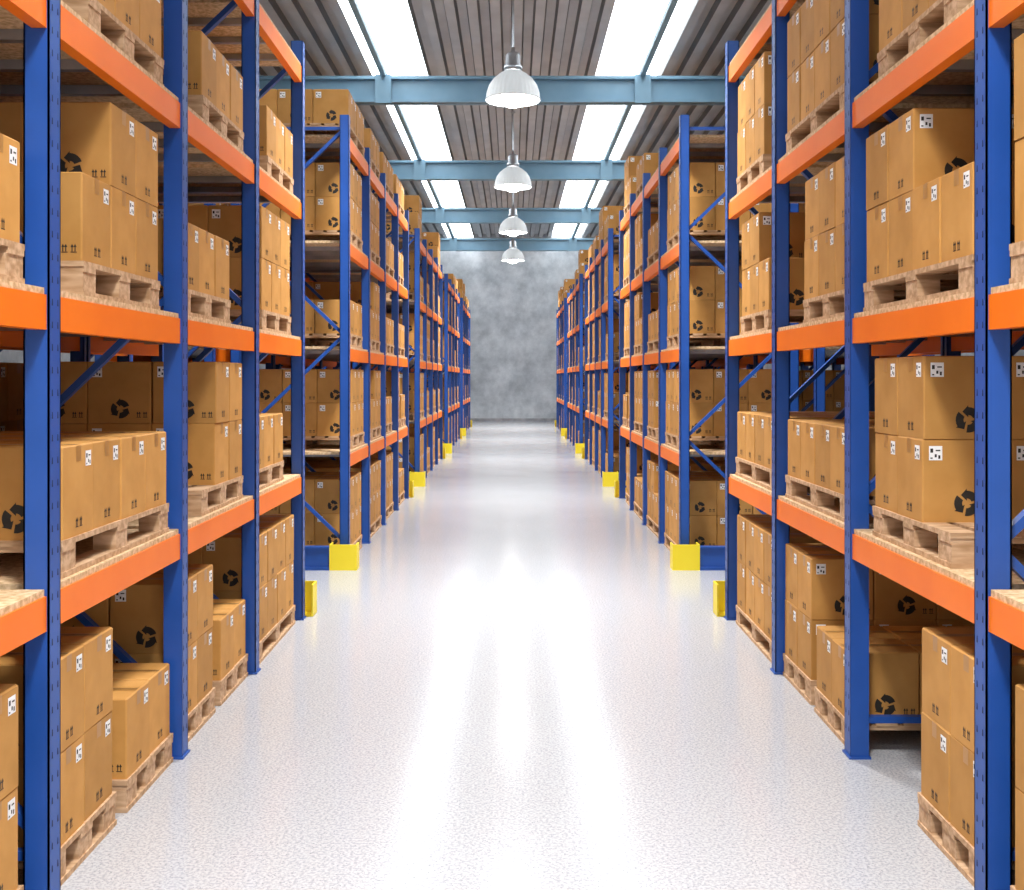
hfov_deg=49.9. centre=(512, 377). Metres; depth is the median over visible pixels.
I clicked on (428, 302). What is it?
pallet
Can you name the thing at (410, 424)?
pallet
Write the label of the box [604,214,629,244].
pallet
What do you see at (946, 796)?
pallet
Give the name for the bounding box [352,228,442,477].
rack
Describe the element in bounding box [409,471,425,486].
guard
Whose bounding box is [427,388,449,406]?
pallet
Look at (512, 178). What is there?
pendant lamp
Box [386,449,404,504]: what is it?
pallet
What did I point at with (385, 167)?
pallet
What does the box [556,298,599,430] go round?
rack
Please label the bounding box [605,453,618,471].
pallet
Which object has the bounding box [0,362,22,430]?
pallet
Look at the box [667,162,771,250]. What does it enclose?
pallet
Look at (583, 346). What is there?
pallet
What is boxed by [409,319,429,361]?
pallet
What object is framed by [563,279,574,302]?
pallet
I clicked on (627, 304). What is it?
pallet
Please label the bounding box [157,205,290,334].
pallet
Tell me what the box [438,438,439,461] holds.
pallet
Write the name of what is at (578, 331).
rack
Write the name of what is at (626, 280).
pallet
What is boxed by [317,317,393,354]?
pallet
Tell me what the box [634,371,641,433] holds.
pallet
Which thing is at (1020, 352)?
wall
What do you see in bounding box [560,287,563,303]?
pallet
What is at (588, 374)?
pallet
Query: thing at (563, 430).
guard
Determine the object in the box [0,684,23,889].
pallet
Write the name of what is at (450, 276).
pallet
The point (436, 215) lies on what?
girder
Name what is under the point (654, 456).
pallet
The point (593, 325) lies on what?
pallet
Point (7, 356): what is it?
wall
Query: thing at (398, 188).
pallet
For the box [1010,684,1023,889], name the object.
pallet
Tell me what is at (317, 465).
pallet
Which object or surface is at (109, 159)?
pallet
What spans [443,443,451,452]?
guard
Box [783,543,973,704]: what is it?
pallet
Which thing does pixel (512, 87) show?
pendant lamp
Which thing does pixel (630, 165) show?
pallet
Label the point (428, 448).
pallet
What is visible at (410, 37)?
ceiling
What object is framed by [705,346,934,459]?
rack
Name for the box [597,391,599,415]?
pallet
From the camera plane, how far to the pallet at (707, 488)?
10.42 m
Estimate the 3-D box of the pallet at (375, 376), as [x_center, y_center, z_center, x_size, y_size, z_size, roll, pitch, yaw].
[-2.078,0.303,12.629,1.030,0.783,0.860,0,0,0]
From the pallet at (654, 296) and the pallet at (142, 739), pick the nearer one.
the pallet at (142, 739)
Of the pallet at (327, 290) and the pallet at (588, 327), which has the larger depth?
the pallet at (588, 327)
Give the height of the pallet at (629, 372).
0.783 m
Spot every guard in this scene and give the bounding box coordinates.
[305,542,358,569]
[305,581,316,616]
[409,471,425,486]
[409,481,413,497]
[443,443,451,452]
[443,448,445,458]
[460,428,465,435]
[561,428,566,435]
[575,443,584,452]
[582,448,584,458]
[602,471,618,486]
[614,481,618,497]
[670,542,724,569]
[713,581,724,616]
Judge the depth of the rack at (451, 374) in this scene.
27.28 m
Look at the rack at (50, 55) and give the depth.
4.75 m
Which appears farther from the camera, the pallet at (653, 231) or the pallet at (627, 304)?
the pallet at (627, 304)
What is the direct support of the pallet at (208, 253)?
in the rack at (50, 55)
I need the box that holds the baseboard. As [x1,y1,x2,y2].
[470,418,555,420]
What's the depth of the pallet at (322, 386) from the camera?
10.71 m
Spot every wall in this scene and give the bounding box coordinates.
[0,350,264,368]
[440,234,598,417]
[763,350,1023,369]
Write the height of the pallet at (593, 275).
0.783 m
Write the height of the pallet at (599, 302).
0.783 m
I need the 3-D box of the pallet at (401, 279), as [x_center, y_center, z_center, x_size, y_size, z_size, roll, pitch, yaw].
[-2.075,-1.518,15.271,1.030,0.457,0.860,0,0,0]
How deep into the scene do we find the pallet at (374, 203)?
12.49 m
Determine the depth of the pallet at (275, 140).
7.33 m
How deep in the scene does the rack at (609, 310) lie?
19.41 m
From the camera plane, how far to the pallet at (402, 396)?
15.60 m
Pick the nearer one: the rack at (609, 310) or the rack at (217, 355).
the rack at (217, 355)
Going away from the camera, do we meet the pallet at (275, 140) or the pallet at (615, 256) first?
the pallet at (275, 140)
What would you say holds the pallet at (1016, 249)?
in the rack at (968, 61)
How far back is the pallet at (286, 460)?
13.72 m
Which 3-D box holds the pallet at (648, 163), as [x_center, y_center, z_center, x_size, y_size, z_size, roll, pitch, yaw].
[2.100,-2.510,13.794,1.030,0.457,0.861,0,0,0]
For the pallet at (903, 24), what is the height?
0.783 m
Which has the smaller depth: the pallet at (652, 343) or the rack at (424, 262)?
the pallet at (652, 343)
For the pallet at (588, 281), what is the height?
0.783 m
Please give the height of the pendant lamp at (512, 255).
1.720 m
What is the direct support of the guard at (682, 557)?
on the floor
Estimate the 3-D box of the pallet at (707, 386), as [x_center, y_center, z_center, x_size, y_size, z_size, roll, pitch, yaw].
[2.109,0.303,11.086,1.030,0.783,0.862,0,0,0]
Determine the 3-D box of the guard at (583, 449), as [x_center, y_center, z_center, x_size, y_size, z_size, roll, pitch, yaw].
[2.098,1.637,23.958,1.195,0.235,0.160,0,0,0]
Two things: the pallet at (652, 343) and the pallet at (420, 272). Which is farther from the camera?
the pallet at (420, 272)
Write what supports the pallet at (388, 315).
in the rack at (424, 262)
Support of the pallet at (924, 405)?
in the rack at (968, 61)
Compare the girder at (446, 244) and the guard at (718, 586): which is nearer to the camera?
the guard at (718, 586)
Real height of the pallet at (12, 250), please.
0.457 m
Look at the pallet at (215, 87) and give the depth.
5.77 m
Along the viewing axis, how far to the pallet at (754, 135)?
7.26 m
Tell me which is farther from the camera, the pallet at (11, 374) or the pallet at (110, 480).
the pallet at (11, 374)
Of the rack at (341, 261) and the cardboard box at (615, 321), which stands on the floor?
the rack at (341, 261)
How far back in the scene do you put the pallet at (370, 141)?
12.32 m
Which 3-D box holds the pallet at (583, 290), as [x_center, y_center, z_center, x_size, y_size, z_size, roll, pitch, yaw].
[2.107,-1.681,26.343,1.030,0.783,0.862,0,0,0]
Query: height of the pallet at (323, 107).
0.457 m
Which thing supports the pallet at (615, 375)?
in the rack at (609, 310)
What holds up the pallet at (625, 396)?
in the rack at (689, 251)
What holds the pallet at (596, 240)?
in the rack at (609, 310)
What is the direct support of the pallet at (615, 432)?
on the floor
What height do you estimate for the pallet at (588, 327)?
0.783 m
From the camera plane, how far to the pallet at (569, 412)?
31.04 m
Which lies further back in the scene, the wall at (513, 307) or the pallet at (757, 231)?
the wall at (513, 307)
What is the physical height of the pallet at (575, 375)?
0.783 m
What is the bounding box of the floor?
[18,421,1014,889]
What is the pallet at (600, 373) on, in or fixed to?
in the rack at (609, 310)
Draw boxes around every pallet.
[0,102,159,309]
[0,133,24,283]
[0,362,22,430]
[0,431,168,578]
[0,627,116,885]
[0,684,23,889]
[61,362,242,516]
[61,564,215,741]
[62,0,163,84]
[112,663,172,812]
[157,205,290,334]
[158,219,230,323]
[161,30,243,151]
[188,203,229,204]
[188,514,295,663]
[212,599,247,705]
[259,89,364,156]
[259,105,293,192]
[259,162,362,251]
[259,369,364,448]
[259,413,283,490]
[264,472,361,549]
[283,457,290,463]
[283,460,381,537]
[284,370,380,440]
[290,282,379,351]
[290,300,362,348]
[305,452,393,519]
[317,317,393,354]
[364,128,379,179]
[370,191,379,265]
[380,152,393,200]
[386,195,421,241]
[386,238,394,278]
[386,252,423,302]
[386,313,422,360]
[386,372,400,427]
[386,397,391,434]
[386,434,423,471]
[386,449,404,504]
[393,174,404,215]
[399,232,440,268]
[399,252,403,285]
[399,324,404,356]
[400,373,423,419]
[400,394,405,427]
[401,283,429,306]
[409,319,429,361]
[409,418,448,442]
[409,427,434,467]
[412,327,440,363]
[420,272,434,311]
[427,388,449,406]
[427,389,439,410]
[427,390,435,413]
[427,391,428,415]
[427,447,429,473]
[433,290,449,324]
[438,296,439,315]
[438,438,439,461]
[443,274,455,292]
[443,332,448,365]
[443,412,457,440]
[457,279,463,302]
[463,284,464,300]
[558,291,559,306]
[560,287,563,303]
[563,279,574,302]
[569,412,584,440]
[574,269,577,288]
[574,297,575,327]
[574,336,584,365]
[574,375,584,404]
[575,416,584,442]
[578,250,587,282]
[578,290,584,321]
[578,346,584,365]
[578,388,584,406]
[578,419,618,442]
[587,327,588,363]
[587,374,588,410]
[588,244,592,267]
[588,281,588,315]
[592,236,598,260]
[592,273,594,312]
[592,323,618,362]
[592,374,599,413]
[592,426,618,467]
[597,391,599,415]
[598,206,624,251]
[598,265,600,307]
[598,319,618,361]
[598,430,640,474]
[600,373,600,415]
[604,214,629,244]
[604,254,657,302]
[604,373,628,419]
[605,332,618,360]
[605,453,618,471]
[622,394,628,427]
[623,228,629,286]
[624,156,641,215]
[624,300,629,356]
[626,447,703,505]
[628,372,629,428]
[634,214,657,276]
[634,293,711,354]
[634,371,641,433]
[634,477,641,519]
[636,153,657,198]
[646,460,724,537]
[647,221,657,267]
[647,310,711,352]
[647,370,706,440]
[664,471,766,550]
[665,369,771,449]
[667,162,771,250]
[667,266,741,348]
[713,457,723,459]
[735,412,874,490]
[736,52,771,194]
[736,514,821,662]
[740,212,804,334]
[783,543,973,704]
[785,0,878,152]
[785,419,876,521]
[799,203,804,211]
[799,370,843,411]
[803,156,905,322]
[814,626,973,743]
[863,108,1015,311]
[872,356,1023,568]
[877,0,972,77]
[917,627,1023,886]
[1009,33,1023,283]
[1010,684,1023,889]
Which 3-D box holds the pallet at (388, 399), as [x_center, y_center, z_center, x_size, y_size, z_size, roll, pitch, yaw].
[-2.069,0.466,13.749,1.030,0.457,0.860,0,0,0]
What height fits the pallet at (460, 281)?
0.783 m
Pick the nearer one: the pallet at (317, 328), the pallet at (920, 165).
the pallet at (920, 165)
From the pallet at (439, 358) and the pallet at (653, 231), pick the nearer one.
the pallet at (653, 231)
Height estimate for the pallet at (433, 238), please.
0.783 m
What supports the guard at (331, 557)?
on the floor
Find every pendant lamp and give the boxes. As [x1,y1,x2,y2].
[485,0,540,107]
[494,111,531,191]
[498,192,527,235]
[501,238,524,263]
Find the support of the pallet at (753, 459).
in the rack at (968, 61)
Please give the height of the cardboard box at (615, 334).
0.457 m
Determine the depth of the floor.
5.31 m
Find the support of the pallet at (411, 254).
in the rack at (424, 262)
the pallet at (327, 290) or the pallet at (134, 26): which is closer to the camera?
the pallet at (134, 26)
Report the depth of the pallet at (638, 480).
13.98 m
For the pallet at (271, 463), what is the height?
0.457 m
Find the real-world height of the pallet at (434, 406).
0.457 m
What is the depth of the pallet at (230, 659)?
6.12 m
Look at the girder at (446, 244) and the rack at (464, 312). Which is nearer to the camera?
the rack at (464, 312)
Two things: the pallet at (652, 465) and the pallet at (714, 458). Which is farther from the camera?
the pallet at (714, 458)
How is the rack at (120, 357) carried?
on the floor
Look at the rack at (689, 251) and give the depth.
11.67 m
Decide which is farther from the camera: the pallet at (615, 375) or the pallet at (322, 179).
the pallet at (615, 375)
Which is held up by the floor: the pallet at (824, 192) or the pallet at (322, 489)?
the pallet at (322, 489)
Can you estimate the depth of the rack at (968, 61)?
5.07 m
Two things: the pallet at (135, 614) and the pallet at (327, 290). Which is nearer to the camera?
the pallet at (135, 614)
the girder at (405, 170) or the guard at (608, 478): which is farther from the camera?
the girder at (405, 170)
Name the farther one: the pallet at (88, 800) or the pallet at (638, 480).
the pallet at (638, 480)
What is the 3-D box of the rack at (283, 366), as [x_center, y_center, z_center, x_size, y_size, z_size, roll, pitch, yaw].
[-3.335,-0.345,20.904,1.116,4.200,5.920,0,0,0]
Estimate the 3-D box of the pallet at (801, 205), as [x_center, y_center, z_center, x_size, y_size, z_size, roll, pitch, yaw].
[3.370,-1.681,10.981,1.030,0.783,1.170,0,0,0]
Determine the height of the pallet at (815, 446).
0.457 m
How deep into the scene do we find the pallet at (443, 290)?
26.74 m
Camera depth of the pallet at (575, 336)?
28.20 m
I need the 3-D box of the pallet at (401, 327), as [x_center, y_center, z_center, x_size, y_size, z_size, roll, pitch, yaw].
[-2.074,-0.526,15.321,1.030,0.457,1.170,0,0,0]
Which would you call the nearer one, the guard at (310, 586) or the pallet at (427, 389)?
the guard at (310, 586)
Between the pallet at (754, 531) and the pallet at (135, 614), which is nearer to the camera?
the pallet at (135, 614)
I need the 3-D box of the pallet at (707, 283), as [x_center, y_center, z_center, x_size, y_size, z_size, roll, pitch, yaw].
[2.110,-0.689,10.986,1.030,0.783,0.862,0,0,0]
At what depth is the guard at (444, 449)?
24.03 m
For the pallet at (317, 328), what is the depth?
10.56 m
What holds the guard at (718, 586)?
on the floor
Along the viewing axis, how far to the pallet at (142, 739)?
4.67 m
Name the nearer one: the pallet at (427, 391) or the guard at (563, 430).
the pallet at (427, 391)
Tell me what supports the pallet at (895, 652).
on the floor
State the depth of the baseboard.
44.57 m
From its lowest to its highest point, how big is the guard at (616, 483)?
0.235 m
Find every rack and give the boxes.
[0,0,305,889]
[0,347,132,361]
[95,203,322,368]
[230,115,409,544]
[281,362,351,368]
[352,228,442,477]
[401,274,459,444]
[427,298,469,430]
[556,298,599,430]
[567,274,618,444]
[584,228,675,477]
[619,115,798,544]
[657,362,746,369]
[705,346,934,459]
[724,0,1023,889]
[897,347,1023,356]
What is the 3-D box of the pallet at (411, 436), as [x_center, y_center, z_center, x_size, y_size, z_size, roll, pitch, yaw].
[-2.073,1.363,18.694,1.030,0.783,1.170,0,0,0]
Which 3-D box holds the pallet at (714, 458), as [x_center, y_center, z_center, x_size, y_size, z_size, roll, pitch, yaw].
[3.362,1.363,15.331,1.030,0.783,1.170,0,0,0]
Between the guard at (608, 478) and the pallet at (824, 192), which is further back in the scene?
the guard at (608, 478)
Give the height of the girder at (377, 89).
6.990 m
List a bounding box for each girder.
[108,74,745,361]
[388,159,799,369]
[422,207,600,223]
[440,238,594,250]
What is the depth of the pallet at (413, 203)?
18.43 m
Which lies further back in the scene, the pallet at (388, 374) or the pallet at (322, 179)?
the pallet at (388, 374)
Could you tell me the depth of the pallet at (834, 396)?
12.11 m
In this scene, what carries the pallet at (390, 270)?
in the rack at (341, 261)
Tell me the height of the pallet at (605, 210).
0.783 m
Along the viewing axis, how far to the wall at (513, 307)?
44.60 m
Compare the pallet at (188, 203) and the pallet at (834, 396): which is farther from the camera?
the pallet at (834, 396)
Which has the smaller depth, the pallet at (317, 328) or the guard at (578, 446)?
the pallet at (317, 328)
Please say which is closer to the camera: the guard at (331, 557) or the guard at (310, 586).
the guard at (310, 586)
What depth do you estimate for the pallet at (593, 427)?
21.87 m
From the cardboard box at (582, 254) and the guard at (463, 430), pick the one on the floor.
the guard at (463, 430)
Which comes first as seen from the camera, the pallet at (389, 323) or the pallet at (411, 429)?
the pallet at (389, 323)
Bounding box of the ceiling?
[233,0,771,236]
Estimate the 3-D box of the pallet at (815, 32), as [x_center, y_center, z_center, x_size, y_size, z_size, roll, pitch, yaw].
[2.106,-1.681,5.840,1.030,0.783,1.170,0,0,0]
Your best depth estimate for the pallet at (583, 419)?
25.97 m
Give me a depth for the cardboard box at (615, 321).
19.97 m
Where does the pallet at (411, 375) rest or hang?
in the rack at (424, 262)
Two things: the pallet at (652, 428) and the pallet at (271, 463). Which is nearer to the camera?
the pallet at (271, 463)
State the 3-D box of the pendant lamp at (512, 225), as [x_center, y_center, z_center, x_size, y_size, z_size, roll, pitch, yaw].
[0.000,-4.845,30.940,0.820,1.720,0.820,0,0,0]
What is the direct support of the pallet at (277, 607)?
on the floor
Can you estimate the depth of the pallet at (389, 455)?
13.92 m
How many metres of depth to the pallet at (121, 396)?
5.80 m
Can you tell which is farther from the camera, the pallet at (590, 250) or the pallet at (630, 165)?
the pallet at (590, 250)
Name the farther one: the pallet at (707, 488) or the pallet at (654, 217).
the pallet at (654, 217)
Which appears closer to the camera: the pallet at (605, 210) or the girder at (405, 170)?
the pallet at (605, 210)
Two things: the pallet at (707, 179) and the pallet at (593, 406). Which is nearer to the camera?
the pallet at (707, 179)

